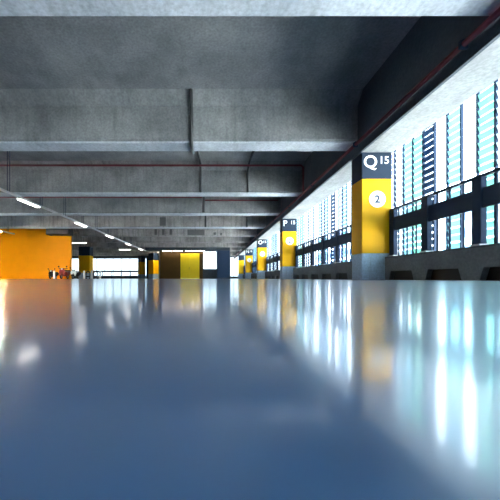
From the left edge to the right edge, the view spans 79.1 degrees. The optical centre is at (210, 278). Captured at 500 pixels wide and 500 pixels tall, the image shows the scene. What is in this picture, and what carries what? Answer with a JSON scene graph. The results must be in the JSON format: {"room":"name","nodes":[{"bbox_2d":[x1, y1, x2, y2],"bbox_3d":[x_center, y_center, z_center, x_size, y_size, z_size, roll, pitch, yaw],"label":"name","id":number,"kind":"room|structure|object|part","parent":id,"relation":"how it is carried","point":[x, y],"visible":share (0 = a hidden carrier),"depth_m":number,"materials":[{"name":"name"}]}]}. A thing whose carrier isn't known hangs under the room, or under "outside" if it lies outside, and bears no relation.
{"room":"parking garage","nodes":[
{"label":"parking garage","id":0,"kind":"room"},
{"bbox_2d":[0,229,71,278],"bbox_3d":[-16.008,-2.150,21.710,11.784,4.360,0.220,0,0,0],"label":"wall","id":1,"kind":"structure","parent":0,"point":[26,253],"depth_m":21.60,"materials":[{"name":"orange paint"}]},
{"bbox_2d":[46,229,72,235],"bbox_3d":[-10.688,-3.314,21.205,1.590,0.520,0.750,0,0,0],"label":"ventilation duct","id":2,"kind":"object","parent":1,"relation":"attached to","point":[52,232],"visible":0.72,"depth_m":20.85,"materials":[{"name":"grey metal"}]},
{"bbox_2d":[72,256,237,278],"bbox_3d":[-8.900,-2.150,45.650,26.200,4.360,0.300,0,0,0],"label":"wall","id":3,"kind":"structure","parent":0,"point":[146,257],"depth_m":45.51,"materials":[{"name":"concrete"}]},
{"bbox_2d":[72,258,145,275],"bbox_3d":[-15.508,-1.730,45.640,11.451,2.680,0.080,0,0,0],"label":"window","id":4,"kind":"structure","parent":3,"relation":"in","point":[72,258],"depth_m":45.60,"materials":[{"name":"metal"}]},
{"bbox_2d":[145,247,229,250],"bbox_3d":[-2.463,-3.640,31.875,8.873,1.380,0.850,0,0,0],"label":"lintel","id":5,"kind":"object","parent":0,"point":[146,248],"visible":0.21,"depth_m":31.45,"materials":[{"name":"concrete"}]},
{"bbox_2d":[181,251,198,252],"bbox_3d":[-2.240,-2.810,32.130,2.027,0.280,0.140,0,0,0],"label":"trim","id":6,"kind":"structure","parent":5,"relation":"attached to","point":[181,251],"depth_m":32.06,"materials":[{"name":"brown paint"}]},
{"bbox_2d":[203,269,216,278],"bbox_3d":[-0.117,-0.470,32.100,1.515,1.000,0.200,0,0,0],"label":"sill","id":7,"kind":"structure","parent":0,"point":[207,273],"depth_m":32.00,"materials":[{"name":"concrete"}]},
{"bbox_2d":[0,16,420,160],"bbox_3d":[-8.550,-4.480,16.000,27.500,0.300,60.000,0,0,0],"label":"ceiling","id":8,"kind":"structure","parent":0,"point":[37,52],"depth_m":5.83,"materials":[{"name":"concrete"}]},
{"bbox_2d":[0,151,145,250],"bbox_3d":[-6.850,-3.600,17.805,0.104,1.460,27.610,0,0,0],"label":"track","id":9,"kind":"object","parent":8,"relation":"hanging from","point":[1,189],"visible":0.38,"depth_m":12.71,"materials":[{"name":"metal"}]},
{"bbox_2d":[16,198,39,207],"bbox_3d":[-6.850,-2.836,11.300,0.200,0.069,1.250,0,0,0],"label":"tube light","id":10,"kind":"object","parent":9,"relation":"attached to","point":[19,199],"visible":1,"depth_m":11.18,"materials":[{"name":"white paint"}]},
{"bbox_2d":[0,216,265,228],"bbox_3d":[-9.265,-3.772,19.150,25.470,1.115,1.000,0,0,0],"label":"ceiling beam","id":11,"kind":"structure","parent":8,"relation":"attached to","point":[13,222],"depth_m":18.90,"materials":[{"name":"concrete"}]},
{"bbox_2d":[160,217,165,225],"bbox_3d":[-3.021,-3.571,18.830,0.378,0.535,0.100,0,0,0],"label":"junction box","id":12,"kind":"object","parent":11,"relation":"attached to","point":[162,219],"visible":1,"depth_m":18.78,"materials":[{"name":"grey paint"}]},
{"bbox_2d":[0,197,280,215],"bbox_3d":[-9.265,-3.772,15.150,25.470,1.115,1.000,0,0,0],"label":"ceiling beam","id":13,"kind":"structure","parent":8,"relation":"attached to","point":[8,206],"depth_m":14.90,"materials":[{"name":"concrete"}]},
{"bbox_2d":[0,197,277,200],"bbox_3d":[-6.350,-3.927,14.780,19.300,0.216,0.072,0,0,0],"label":"branch","id":14,"kind":"object","parent":13,"relation":"attached to","point":[0,197],"visible":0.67,"depth_m":14.75,"materials":[{"name":"red paint"}]},
{"bbox_2d":[202,197,204,212],"bbox_3d":[-0.367,-3.755,14.700,0.129,1.050,0.129,0,0,22],"label":"conduit","id":15,"kind":"object","parent":13,"relation":"attached to","point":[203,198],"visible":0.65,"depth_m":14.65,"materials":[{"name":"grey metal"}]},
{"bbox_2d":[0,161,304,196],"bbox_3d":[-9.265,-3.772,11.550,25.470,1.115,1.000,0,0,0],"label":"ceiling beam","id":16,"kind":"structure","parent":8,"relation":"attached to","point":[24,181],"depth_m":11.30,"materials":[{"name":"concrete"}]},
{"bbox_2d":[72,254,235,255],"bbox_3d":[-9.265,-3.772,42.450,25.470,1.115,1.000,0,0,0],"label":"ceiling beam","id":17,"kind":"structure","parent":8,"relation":"attached to","point":[72,254],"depth_m":42.20,"materials":[{"name":"concrete"}]},
{"bbox_2d":[72,251,237,253],"bbox_3d":[-9.265,-3.772,38.550,25.470,1.115,1.000,0,0,0],"label":"ceiling beam","id":18,"kind":"structure","parent":8,"relation":"attached to","point":[73,252],"depth_m":38.30,"materials":[{"name":"concrete"}]},
{"bbox_2d":[72,247,240,250],"bbox_3d":[-9.265,-3.772,34.650,25.470,1.115,1.000,0,0,0],"label":"ceiling beam","id":19,"kind":"structure","parent":8,"relation":"attached to","point":[73,248],"depth_m":34.40,"materials":[{"name":"concrete"}]},
{"bbox_2d":[72,243,244,246],"bbox_3d":[-9.265,-3.772,30.750,25.470,1.115,1.000,0,0,0],"label":"ceiling beam","id":20,"kind":"structure","parent":8,"relation":"attached to","point":[73,244],"depth_m":30.50,"materials":[{"name":"concrete"}]},
{"bbox_2d":[72,229,249,242],"bbox_3d":[-9.265,-3.772,26.850,25.470,1.115,1.000,0,0,0],"label":"ceiling beam","id":21,"kind":"structure","parent":8,"relation":"attached to","point":[76,237],"depth_m":26.60,"materials":[{"name":"concrete"}]},
{"bbox_2d":[80,229,256,236],"bbox_3d":[-3.215,-3.772,22.950,13.370,1.115,1.000,0,0,0],"label":"ceiling beam","id":22,"kind":"structure","parent":8,"relation":"attached to","point":[83,232],"depth_m":22.70,"materials":[{"name":"concrete"}]},
{"bbox_2d":[187,230,203,234],"bbox_3d":[-1.134,-3.466,22.630,1.285,0.401,0.100,0,0,0],"label":"junction box","id":23,"kind":"object","parent":22,"relation":"attached to","point":[189,232],"visible":1,"depth_m":22.58,"materials":[{"name":"grey paint"}]},
{"bbox_2d":[0,89,362,150],"bbox_3d":[-9.265,-3.772,7.350,25.470,1.115,1.000,0,0,0],"label":"ceiling beam","id":24,"kind":"structure","parent":8,"relation":"attached to","point":[30,119],"depth_m":7.10,"materials":[{"name":"concrete"}]},
{"bbox_2d":[189,88,194,153],"bbox_3d":[-0.458,-3.726,7.159,0.090,1.212,0.782,0,0,0],"label":"conduit","id":25,"kind":"object","parent":24,"relation":"attached to","point":[190,89],"visible":1,"depth_m":7.00,"materials":[{"name":"grey metal"}]},
{"bbox_2d":[197,151,201,192],"bbox_3d":[-0.415,-3.783,10.642,0.100,1.105,1.287,0,0,3],"label":"conduit","id":26,"kind":"object","parent":8,"relation":"attached to","point":[198,153],"visible":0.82,"depth_m":11.20,"materials":[{"name":"grey metal"}]},
{"bbox_2d":[0,0,499,15],"bbox_3d":[-9.265,-3.772,3.450,25.470,1.115,1.000,0,0,0],"label":"ceiling beam","id":27,"kind":"structure","parent":8,"relation":"attached to","point":[7,7],"depth_m":3.55,"materials":[{"name":"concrete"}]},
{"bbox_2d":[246,151,254,192],"bbox_3d":[1.413,-3.782,10.643,0.116,1.106,1.288,0,0,-3],"label":"conduit","id":28,"kind":"object","parent":8,"relation":"attached to","point":[252,153],"visible":0.82,"depth_m":11.16,"materials":[{"name":"grey metal"}]},
{"bbox_2d":[235,37,499,258],"bbox_3d":[3.880,-3.790,16.000,0.720,1.680,60.000,0,0,0],"label":"beam","id":29,"kind":"structure","parent":8,"relation":"attached to","point":[483,70],"depth_m":5.36,"materials":[{"name":"concrete"}]},
{"bbox_2d":[234,16,499,258],"bbox_3d":[3.495,-3.638,16.000,0.050,1.385,60.000,0,0,0],"label":"beam","id":30,"kind":"structure","parent":29,"relation":"attached to","point":[431,39],"depth_m":5.38,"materials":[{"name":"concrete"}]},
{"bbox_2d":[233,7,499,257],"bbox_3d":[3.397,-3.140,16.000,0.135,0.120,58.000,0,0,0],"label":"pipe","id":31,"kind":"object","parent":30,"relation":"attached to","point":[462,44],"visible":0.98,"depth_m":4.89,"materials":[{"name":"red metal"}]},
{"bbox_2d":[0,164,303,191],"bbox_3d":[-6.301,-3.666,10.930,19.398,0.980,0.076,0,0,0],"label":"branch","id":32,"kind":"object","parent":31,"relation":"on","point":[1,165],"visible":0.95,"depth_m":10.90,"materials":[{"name":"red paint"}]},
{"bbox_2d":[0,279,499,499],"bbox_3d":[-8.550,0.205,16.000,27.500,0.350,60.000,0,0,0],"label":"floor","id":33,"kind":"structure","parent":0,"point":[111,389],"depth_m":0.08,"materials":[{"name":"blue paint"}]},
{"bbox_2d":[48,268,58,278],"bbox_3d":[-10.780,-0.328,20.496,0.516,0.717,1.073,0,0,0],"label":"motor scooter","id":34,"kind":"object","parent":33,"relation":"on","point":[50,273],"visible":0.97,"depth_m":20.23,"materials":[{"name":"black metal"}]},
{"bbox_2d":[58,266,70,278],"bbox_3d":[-10.033,-0.414,20.565,0.640,0.889,1.330,0,0,0],"label":"motor scooter","id":35,"kind":"object","parent":33,"relation":"on","point":[62,272],"visible":1,"depth_m":20.25,"materials":[{"name":"red metal"}]},
{"bbox_2d":[70,267,80,278],"bbox_3d":[-9.253,-0.364,20.496,0.568,0.788,1.180,0,0,0],"label":"motor scooter","id":36,"kind":"object","parent":33,"relation":"on","point":[74,273],"visible":1,"depth_m":20.17,"materials":[{"name":"white metal"}]},
{"bbox_2d":[79,247,92,278],"bbox_3d":[-12.872,-1.605,30.900,1.120,3.270,0.900,0,0,0],"label":"pillar","id":37,"kind":"structure","parent":33,"relation":"on","point":[85,253],"depth_m":30.45,"materials":[{"name":"paint"}]},
{"bbox_2d":[93,270,137,278],"bbox_3d":[-14.049,-0.580,44.600,6.987,1.220,0.080,0,0,0],"label":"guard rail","id":38,"kind":"structure","parent":33,"relation":"on","point":[102,271],"depth_m":44.56,"materials":[{"name":"metal"}]},
{"bbox_3d":[-14.049,-1.060,44.600,6.987,0.260,0.080,0,0,0],"label":"rail","id":39,"kind":"part","parent":38,"relation":"part of","materials":[{"name":"metal"}]},
{"bbox_3d":[-14.049,-0.300,44.600,6.987,0.060,0.060,0,0,0],"label":"rail","id":40,"kind":"part","parent":38,"relation":"part of","materials":[{"name":"metal"}]},
{"bbox_2d":[138,256,144,278],"bbox_3d":[-9.888,-1.605,42.800,0.750,3.270,0.750,0,0,42],"label":"pillar","id":41,"kind":"structure","parent":33,"relation":"on","point":[141,259],"depth_m":42.52,"materials":[{"name":"paint"}]},
{"bbox_2d":[148,253,158,278],"bbox_3d":[-7.398,-1.605,38.600,0.950,3.270,0.900,0,0,38],"label":"pillar","id":42,"kind":"structure","parent":33,"relation":"on","point":[153,258],"depth_m":38.28,"materials":[{"name":"paint"}]},
{"bbox_2d":[160,251,180,278],"bbox_3d":[-4.347,-1.460,32.110,2.187,2.980,0.180,0,0,0],"label":"wall panel","id":43,"kind":"object","parent":33,"relation":"on","point":[169,260],"visible":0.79,"depth_m":32.02,"materials":[{"name":"brown paint"}]},
{"bbox_2d":[180,253,198,278],"bbox_3d":[-2.240,-1.323,31.998,2.027,2.695,0.124,0,0,0],"label":"door","id":44,"kind":"structure","parent":43,"relation":"attached to","point":[189,262],"depth_m":31.94,"materials":[{"name":"paint"}]},
{"bbox_3d":[-2.748,-1.323,32.000,1.011,2.695,0.120,0,0,0],"label":"door","id":45,"kind":"part","parent":44,"relation":"part of","materials":[{"name":"paint"}]},
{"bbox_3d":[-1.732,-1.323,32.000,1.011,2.695,0.120,0,0,0],"label":"door","id":46,"kind":"part","parent":44,"relation":"part of","materials":[{"name":"paint"}]},
{"bbox_2d":[199,251,202,278],"bbox_3d":[-1.051,-1.460,32.050,0.352,2.980,0.300,0,0,0],"label":"trim","id":47,"kind":"structure","parent":33,"relation":"on","point":[200,252],"depth_m":31.90,"materials":[{"name":"brown paint"}]},
{"bbox_2d":[217,250,229,278],"bbox_3d":[1.307,-1.460,31.975,1.393,2.980,0.910,0,0,0],"label":"pillar","id":48,"kind":"structure","parent":33,"relation":"on","point":[223,256],"depth_m":31.55,"materials":[{"name":"blue paint"}]},
{"bbox_2d":[238,255,243,278],"bbox_3d":[3.870,-1.459,38.460,0.700,2.978,0.520,0,0,0],"label":"pillar","id":49,"kind":"structure","parent":33,"relation":"on","point":[240,257],"depth_m":38.20,"materials":[{"name":"paint"}]},
{"bbox_2d":[245,249,252,278],"bbox_3d":[3.870,-1.459,30.654,0.700,2.978,0.531,0,0,0],"label":"pillar","id":50,"kind":"structure","parent":33,"relation":"on","point":[248,252],"depth_m":30.40,"materials":[{"name":"paint"}]},
{"bbox_2d":[251,273,256,278],"bbox_3d":[4.220,-0.235,26.760,0.320,0.530,7.280,0,0,0],"label":"concrete barrier","id":51,"kind":"object","parent":33,"relation":"on","point":[253,275],"visible":0.46,"depth_m":28.00,"materials":[{"name":"grey concrete"}]},
{"bbox_2d":[252,261,256,272],"bbox_3d":[4.200,-1.058,26.760,0.150,1.115,7.280,0,0,0],"label":"guard rail","id":52,"kind":"object","parent":51,"relation":"on","point":[254,265],"visible":0.3,"depth_m":28.83,"materials":[{"name":"metal"}]},
{"bbox_2d":[257,239,266,278],"bbox_3d":[3.870,-1.459,22.855,0.700,2.978,0.531,0,0,0],"label":"pillar","id":53,"kind":"structure","parent":33,"relation":"on","point":[261,243],"depth_m":22.60,"materials":[{"name":"paint"}]},
{"bbox_2d":[265,270,279,278],"bbox_3d":[4.220,-0.235,18.960,0.320,0.530,7.280,0,0,0],"label":"concrete barrier","id":54,"kind":"object","parent":33,"relation":"on","point":[270,274],"visible":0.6,"depth_m":19.80,"materials":[{"name":"grey concrete"}]},
{"bbox_2d":[266,252,279,271],"bbox_3d":[4.200,-1.058,18.960,0.150,1.115,7.280,0,0,0],"label":"guard rail","id":55,"kind":"object","parent":54,"relation":"on","point":[273,261],"visible":0.51,"depth_m":20.09,"materials":[{"name":"metal"}]},
{"bbox_2d":[280,219,295,278],"bbox_3d":[3.870,-1.459,15.055,0.700,2.978,0.531,0,0,0],"label":"pillar","id":56,"kind":"structure","parent":33,"relation":"on","point":[287,226],"depth_m":14.80,"materials":[{"name":"paint"}]},
{"bbox_2d":[293,261,351,279],"bbox_3d":[4.220,-0.235,11.160,0.320,0.530,7.280,0,0,0],"label":"concrete barrier","id":57,"kind":"object","parent":33,"relation":"on","point":[343,270],"visible":0.49,"depth_m":10.64,"materials":[{"name":"grey concrete"}]},
{"bbox_2d":[295,224,351,267],"bbox_3d":[4.200,-1.058,11.160,0.150,1.115,7.280,0,0,0],"label":"guard rail","id":58,"kind":"object","parent":57,"relation":"on","point":[338,240],"visible":0.61,"depth_m":11.08,"materials":[{"name":"metal"}]},
{"bbox_3d":[4.200,-1.060,14.710,0.100,1.060,0.170,0,0,0],"label":"post","id":59,"kind":"part","parent":58,"relation":"part of","materials":[{"name":"metal"}]},
{"bbox_3d":[4.200,-1.060,13.587,0.100,1.060,0.170,0,0,0],"label":"post","id":60,"kind":"part","parent":58,"relation":"part of","materials":[{"name":"metal"}]},
{"bbox_3d":[4.200,-1.060,12.373,0.100,1.060,0.170,0,0,0],"label":"post","id":61,"kind":"part","parent":58,"relation":"part of","materials":[{"name":"metal"}]},
{"bbox_3d":[4.200,-1.593,11.160,0.060,0.045,7.280,0,0,0],"label":"rail","id":62,"kind":"part","parent":58,"relation":"part of","materials":[{"name":"metal"}]},
{"bbox_3d":[4.200,-1.060,11.160,0.100,1.060,0.170,0,0,0],"label":"post","id":63,"kind":"part","parent":58,"relation":"part of","materials":[{"name":"metal"}]},
{"bbox_3d":[4.200,-1.060,9.947,0.100,1.060,0.170,0,0,0],"label":"post","id":64,"kind":"part","parent":58,"relation":"part of","materials":[{"name":"metal"}]},
{"bbox_2d":[352,152,391,279],"bbox_3d":[3.870,-1.459,7.255,0.700,2.978,0.531,0,0,0],"label":"pillar","id":65,"kind":"structure","parent":33,"relation":"on","point":[371,171],"depth_m":7.00,"materials":[{"name":"paint"}]},
{"bbox_2d":[385,243,499,280],"bbox_3d":[4.220,-0.235,3.550,0.320,0.530,6.900,0,0,0],"label":"concrete barrier","id":66,"kind":"object","parent":33,"relation":"on","point":[481,262],"visible":0.87,"depth_m":5.15,"materials":[{"name":"grey concrete"}]},
{"bbox_2d":[388,167,499,256],"bbox_3d":[4.200,-1.058,3.550,0.150,1.115,6.900,0,0,0],"label":"guard rail","id":67,"kind":"object","parent":66,"relation":"on","point":[482,196],"visible":0.91,"depth_m":5.24,"materials":[{"name":"metal"}]},
{"bbox_3d":[4.200,-1.060,6.910,0.100,1.060,0.170,0,0,0],"label":"post","id":68,"kind":"part","parent":67,"relation":"part of","materials":[{"name":"metal"}]},
{"bbox_3d":[4.200,-1.060,5.850,0.100,1.060,0.170,0,0,0],"label":"post","id":69,"kind":"part","parent":67,"relation":"part of","materials":[{"name":"metal"}]},
{"bbox_3d":[4.200,-1.593,3.550,0.060,0.045,6.900,0,0,0],"label":"rail","id":70,"kind":"part","parent":67,"relation":"part of","materials":[{"name":"metal"}]},
{"bbox_3d":[4.200,-1.060,4.700,0.100,1.060,0.170,0,0,0],"label":"post","id":71,"kind":"part","parent":67,"relation":"part of","materials":[{"name":"metal"}]},
{"bbox_3d":[5.000,0.360,22.500,0.200,0.060,46.200,0,0,0],"label":"trim","id":72,"kind":"structure","parent":33,"relation":"on","visible":0},
{"bbox_2d":[268,238,269,270],"bbox_3d":[5.000,-1.990,25.942,0.050,4.640,0.360,0,0,0],"label":"panel","id":73,"kind":"object","parent":72,"relation":"on","point":[269,238],"visible":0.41,"depth_m":25.76,"materials":[{"name":"metal"}]},
{"bbox_2d":[276,232,277,252],"bbox_3d":[5.000,-1.990,22.702,0.050,4.640,0.360,0,0,0],"label":"panel","id":74,"kind":"object","parent":72,"relation":"on","point":[277,232],"visible":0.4,"depth_m":22.52,"materials":[{"name":"metal"}]},
{"bbox_2d":[296,218,298,267],"bbox_3d":[5.000,-1.990,17.302,0.050,4.640,0.360,0,0,0],"label":"panel","id":75,"kind":"object","parent":72,"relation":"on","point":[297,227],"visible":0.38,"depth_m":17.12,"materials":[{"name":"metal"}]},
{"bbox_2d":[298,216,300,266],"bbox_3d":[5.000,-1.990,16.942,0.050,4.640,0.360,0,0,0],"label":"panel","id":76,"kind":"object","parent":72,"relation":"on","point":[299,221],"visible":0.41,"depth_m":16.91,"materials":[{"name":"metal"}]},
{"bbox_2d":[300,215,302,266],"bbox_3d":[5.000,-1.990,16.582,0.050,4.640,0.360,0,0,0],"label":"panel","id":77,"kind":"object","parent":72,"relation":"on","point":[301,217],"visible":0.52,"depth_m":16.58,"materials":[{"name":"metal"}]},
{"bbox_2d":[302,213,304,241],"bbox_3d":[5.000,-1.990,16.222,0.050,4.640,0.360,0,0,0],"label":"panel","id":78,"kind":"object","parent":72,"relation":"on","point":[303,219],"visible":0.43,"depth_m":16.16,"materials":[{"name":"metal"}]},
{"bbox_2d":[306,212,306,266],"bbox_3d":[5.000,-1.990,15.862,0.050,4.640,0.360,0,0,0],"label":"panel","id":79,"kind":"object","parent":72,"relation":"on","point":[306,212],"visible":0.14,"depth_m":15.68,"materials":[{"name":"metal"}]},
{"bbox_2d":[306,211,308,266],"bbox_3d":[5.000,-1.990,15.502,0.050,4.640,0.360,0,0,0],"label":"panel","id":80,"kind":"object","parent":72,"relation":"on","point":[307,213],"visible":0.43,"depth_m":15.49,"materials":[{"name":"metal"}]},
{"bbox_3d":[5.000,-1.990,15.502,0.050,4.640,0.360,0,0,0],"label":"frame","id":81,"kind":"part","parent":80,"relation":"part of","materials":[{"name":"metal"}]},
{"bbox_2d":[308,209,311,265],"bbox_3d":[5.000,-1.990,15.142,0.050,4.640,0.360,0,0,0],"label":"panel","id":82,"kind":"object","parent":72,"relation":"on","point":[310,221],"visible":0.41,"depth_m":15.16,"materials":[{"name":"metal"}]},
{"bbox_2d":[311,207,313,238],"bbox_3d":[5.000,-1.990,14.782,0.050,4.640,0.360,0,0,0],"label":"panel","id":83,"kind":"object","parent":72,"relation":"on","point":[312,216],"visible":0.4,"depth_m":14.75,"materials":[{"name":"metal"}]},
{"bbox_3d":[5.000,-1.990,14.782,0.050,4.640,0.360,0,0,0],"label":"frame","id":84,"kind":"part","parent":83,"relation":"part of","materials":[{"name":"metal"}]},
{"bbox_2d":[316,205,316,265],"bbox_3d":[5.000,-1.990,14.422,0.050,4.640,0.360,0,0,0],"label":"panel","id":85,"kind":"object","parent":72,"relation":"on","point":[316,205],"visible":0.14,"depth_m":14.24,"materials":[{"name":"metal"}]},
{"bbox_2d":[318,204,319,264],"bbox_3d":[5.000,-1.990,14.062,0.050,4.640,0.360,0,0,0],"label":"panel","id":86,"kind":"object","parent":72,"relation":"on","point":[318,204],"visible":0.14,"depth_m":13.88,"materials":[{"name":"metal"}]},
{"bbox_2d":[319,202,321,264],"bbox_3d":[5.000,-1.990,13.702,0.050,4.640,0.360,0,0,0],"label":"panel","id":87,"kind":"object","parent":72,"relation":"on","point":[320,203],"visible":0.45,"depth_m":13.68,"materials":[{"name":"metal"}]},
{"bbox_3d":[5.000,-1.990,13.702,0.050,4.640,0.360,0,0,0],"label":"frame","id":88,"kind":"part","parent":87,"relation":"part of","materials":[{"name":"metal"}]},
{"bbox_2d":[321,199,325,262],"bbox_3d":[5.000,-1.990,13.342,0.050,4.640,0.360,0,0,0],"label":"panel","id":89,"kind":"object","parent":72,"relation":"on","point":[323,201],"visible":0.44,"depth_m":13.32,"materials":[{"name":"metal"}]},
{"bbox_3d":[5.000,-1.990,13.342,0.050,4.640,0.360,0,0,0],"label":"frame","id":90,"kind":"part","parent":89,"relation":"part of","materials":[{"name":"metal"}]},
{"bbox_2d":[324,197,328,263],"bbox_3d":[5.000,-1.990,12.982,0.050,4.640,0.360,0,0,0],"label":"panel","id":91,"kind":"object","parent":72,"relation":"on","point":[327,198],"visible":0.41,"depth_m":12.81,"materials":[{"name":"metal"}]},
{"bbox_3d":[5.000,-1.990,12.982,0.050,4.640,0.360,0,0,0],"label":"frame","id":92,"kind":"part","parent":91,"relation":"part of","materials":[{"name":"metal"}]},
{"bbox_2d":[331,195,331,263],"bbox_3d":[5.000,-1.990,12.622,0.050,4.640,0.360,0,0,0],"label":"panel","id":93,"kind":"object","parent":72,"relation":"on","point":[331,195],"visible":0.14,"depth_m":12.44,"materials":[{"name":"metal"}]},
{"bbox_2d":[331,192,335,263],"bbox_3d":[5.000,-1.990,12.262,0.050,4.640,0.360,0,0,0],"label":"panel","id":94,"kind":"object","parent":72,"relation":"on","point":[333,196],"visible":0.35,"depth_m":12.20,"materials":[{"name":"metal"}]},
{"bbox_3d":[5.000,-1.990,12.262,0.050,4.640,0.360,0,0,0],"label":"frame","id":95,"kind":"part","parent":94,"relation":"part of","materials":[{"name":"metal"}]},
{"bbox_2d":[338,190,339,228],"bbox_3d":[5.000,-1.990,11.902,0.050,4.640,0.360,0,0,0],"label":"panel","id":96,"kind":"object","parent":72,"relation":"on","point":[338,190],"visible":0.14,"depth_m":11.72,"materials":[{"name":"metal"}]},
{"bbox_2d":[338,187,343,261],"bbox_3d":[5.000,-1.990,11.542,0.050,4.640,0.360,0,0,0],"label":"panel","id":97,"kind":"object","parent":72,"relation":"on","point":[340,189],"visible":0.44,"depth_m":11.52,"materials":[{"name":"metal"}]},
{"bbox_3d":[5.000,-1.990,11.542,0.050,4.640,0.360,0,0,0],"label":"frame","id":98,"kind":"part","parent":97,"relation":"part of","materials":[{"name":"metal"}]},
{"bbox_2d":[342,184,347,261],"bbox_3d":[5.000,-1.990,11.182,0.050,4.640,0.360,0,0,0],"label":"panel","id":99,"kind":"object","parent":72,"relation":"on","point":[345,188],"visible":0.48,"depth_m":11.12,"materials":[{"name":"metal"}]},
{"bbox_3d":[5.000,-1.990,11.182,0.050,4.640,0.360,0,0,0],"label":"frame","id":100,"kind":"part","parent":99,"relation":"part of","materials":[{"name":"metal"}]},
{"bbox_2d":[351,181,351,259],"bbox_3d":[5.000,-1.990,10.822,0.050,4.640,0.360,0,0,0],"label":"panel","id":101,"kind":"object","parent":72,"relation":"on","point":[351,181],"visible":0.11,"depth_m":10.64,"materials":[{"name":"metal"}]},
{"bbox_2d":[391,150,396,207],"bbox_3d":[5.000,-1.990,8.302,0.050,4.640,0.360,0,0,0],"label":"panel","id":102,"kind":"object","parent":72,"relation":"on","point":[394,161],"visible":0.13,"depth_m":8.13,"materials":[{"name":"metal"}]},
{"bbox_3d":[5.000,-1.990,8.302,0.050,4.640,0.360,0,0,0],"label":"frame","id":103,"kind":"part","parent":102,"relation":"part of","materials":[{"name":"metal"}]},
{"bbox_2d":[395,144,404,254],"bbox_3d":[5.000,-1.990,7.942,0.050,4.640,0.360,0,0,0],"label":"panel","id":104,"kind":"object","parent":72,"relation":"on","point":[401,150],"visible":0.42,"depth_m":7.89,"materials":[{"name":"metal"}]},
{"bbox_3d":[5.000,-1.990,7.942,0.050,4.640,0.360,0,0,0],"label":"frame","id":105,"kind":"part","parent":104,"relation":"part of","materials":[{"name":"metal"}]},
{"bbox_2d":[403,138,414,254],"bbox_3d":[5.000,-1.990,7.582,0.050,4.640,0.360,0,0,0],"label":"panel","id":106,"kind":"object","parent":72,"relation":"on","point":[411,143],"visible":0.48,"depth_m":7.54,"materials":[{"name":"pale teal painted metal"},{"name":"dark steel"}]},
{"bbox_3d":[5.000,-1.990,7.582,0.050,4.640,0.360,0,0,0],"label":"frame","id":107,"kind":"part","parent":106,"relation":"part of","materials":[{"name":"metal"}]},
{"bbox_2d":[413,130,424,252],"bbox_3d":[5.000,-1.990,7.222,0.050,4.640,0.360,0,0,0],"label":"panel","id":108,"kind":"object","parent":72,"relation":"on","point":[421,143],"visible":0.41,"depth_m":7.21,"materials":[{"name":"pale teal painted metal"},{"name":"dark steel"}]},
{"bbox_3d":[5.000,-1.990,7.222,0.050,4.640,0.360,0,0,0],"label":"frame","id":109,"kind":"part","parent":108,"relation":"part of","materials":[{"name":"metal"}]},
{"bbox_2d":[423,122,436,250],"bbox_3d":[5.000,-1.990,6.862,0.050,4.640,0.360,0,0,0],"label":"panel","id":110,"kind":"object","parent":72,"relation":"on","point":[433,128],"visible":0.4,"depth_m":6.78,"materials":[{"name":"metal"}]},
{"bbox_3d":[5.000,-1.990,6.862,0.050,4.640,0.360,0,0,0],"label":"frame","id":111,"kind":"part","parent":110,"relation":"part of","materials":[{"name":"metal"}]},
{"bbox_2d":[446,113,448,248],"bbox_3d":[5.000,-1.990,6.502,0.050,4.640,0.360,0,0,0],"label":"panel","id":112,"kind":"object","parent":72,"relation":"on","point":[447,119],"visible":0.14,"depth_m":6.32,"materials":[{"name":"metal"}]},
{"bbox_2d":[447,103,463,248],"bbox_3d":[5.000,-1.990,6.142,0.050,4.640,0.360,0,0,0],"label":"panel","id":113,"kind":"object","parent":72,"relation":"on","point":[460,118],"visible":0.51,"depth_m":6.11,"materials":[{"name":"pale teal painted metal"},{"name":"dark steel"}]},
{"bbox_3d":[5.000,-1.990,6.142,0.050,4.640,0.360,0,0,0],"label":"frame","id":114,"kind":"part","parent":113,"relation":"part of","materials":[{"name":"metal"}]},
{"bbox_2d":[476,92,479,175],"bbox_3d":[5.000,-1.990,5.782,0.050,4.640,0.360,0,0,0],"label":"panel","id":115,"kind":"object","parent":72,"relation":"on","point":[478,93],"visible":0.14,"depth_m":5.60,"materials":[{"name":"metal"}]},
{"bbox_2d":[478,79,498,243],"bbox_3d":[5.000,-1.990,5.422,0.050,4.640,0.360,0,0,0],"label":"panel","id":116,"kind":"object","parent":72,"relation":"on","point":[493,122],"visible":0.34,"depth_m":5.38,"materials":[{"name":"pale teal painted metal"},{"name":"dark steel"}]},
{"bbox_3d":[5.000,-1.990,5.422,0.050,4.640,0.360,0,0,0],"label":"frame","id":117,"kind":"part","parent":116,"relation":"part of","materials":[{"name":"metal"}]},
{"bbox_2d":[496,78,499,242],"bbox_3d":[5.000,-1.990,5.062,0.050,4.640,0.360,0,0,0],"label":"panel","id":118,"kind":"object","parent":72,"relation":"on","point":[498,82],"visible":0.4,"depth_m":5.21,"materials":[{"name":"metal"}]},
{"label":"outside","id":119,"kind":"structure","parent":0,"visible":0},
{"bbox_3d":[80.000,6.330,100.000,280.000,0.200,440.000,0,0,0],"label":"ground","id":120,"kind":"structure","parent":119,"visible":0},
{"bbox_2d":[317,233,440,264],"bbox_3d":[49.850,-2.520,94.000,20.300,17.500,40.400,0,0,0],"label":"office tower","id":121,"kind":"structure","parent":120,"relation":"on","point":[400,233],"depth_m":74.01,"materials":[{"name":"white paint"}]},
{"bbox_2d":[439,165,499,249],"bbox_3d":[54.850,-6.020,47.000,18.300,24.500,26.400,0,0,0],"label":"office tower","id":122,"kind":"structure","parent":120,"relation":"on","point":[468,186],"depth_m":54.01,"materials":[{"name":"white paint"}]}
]}

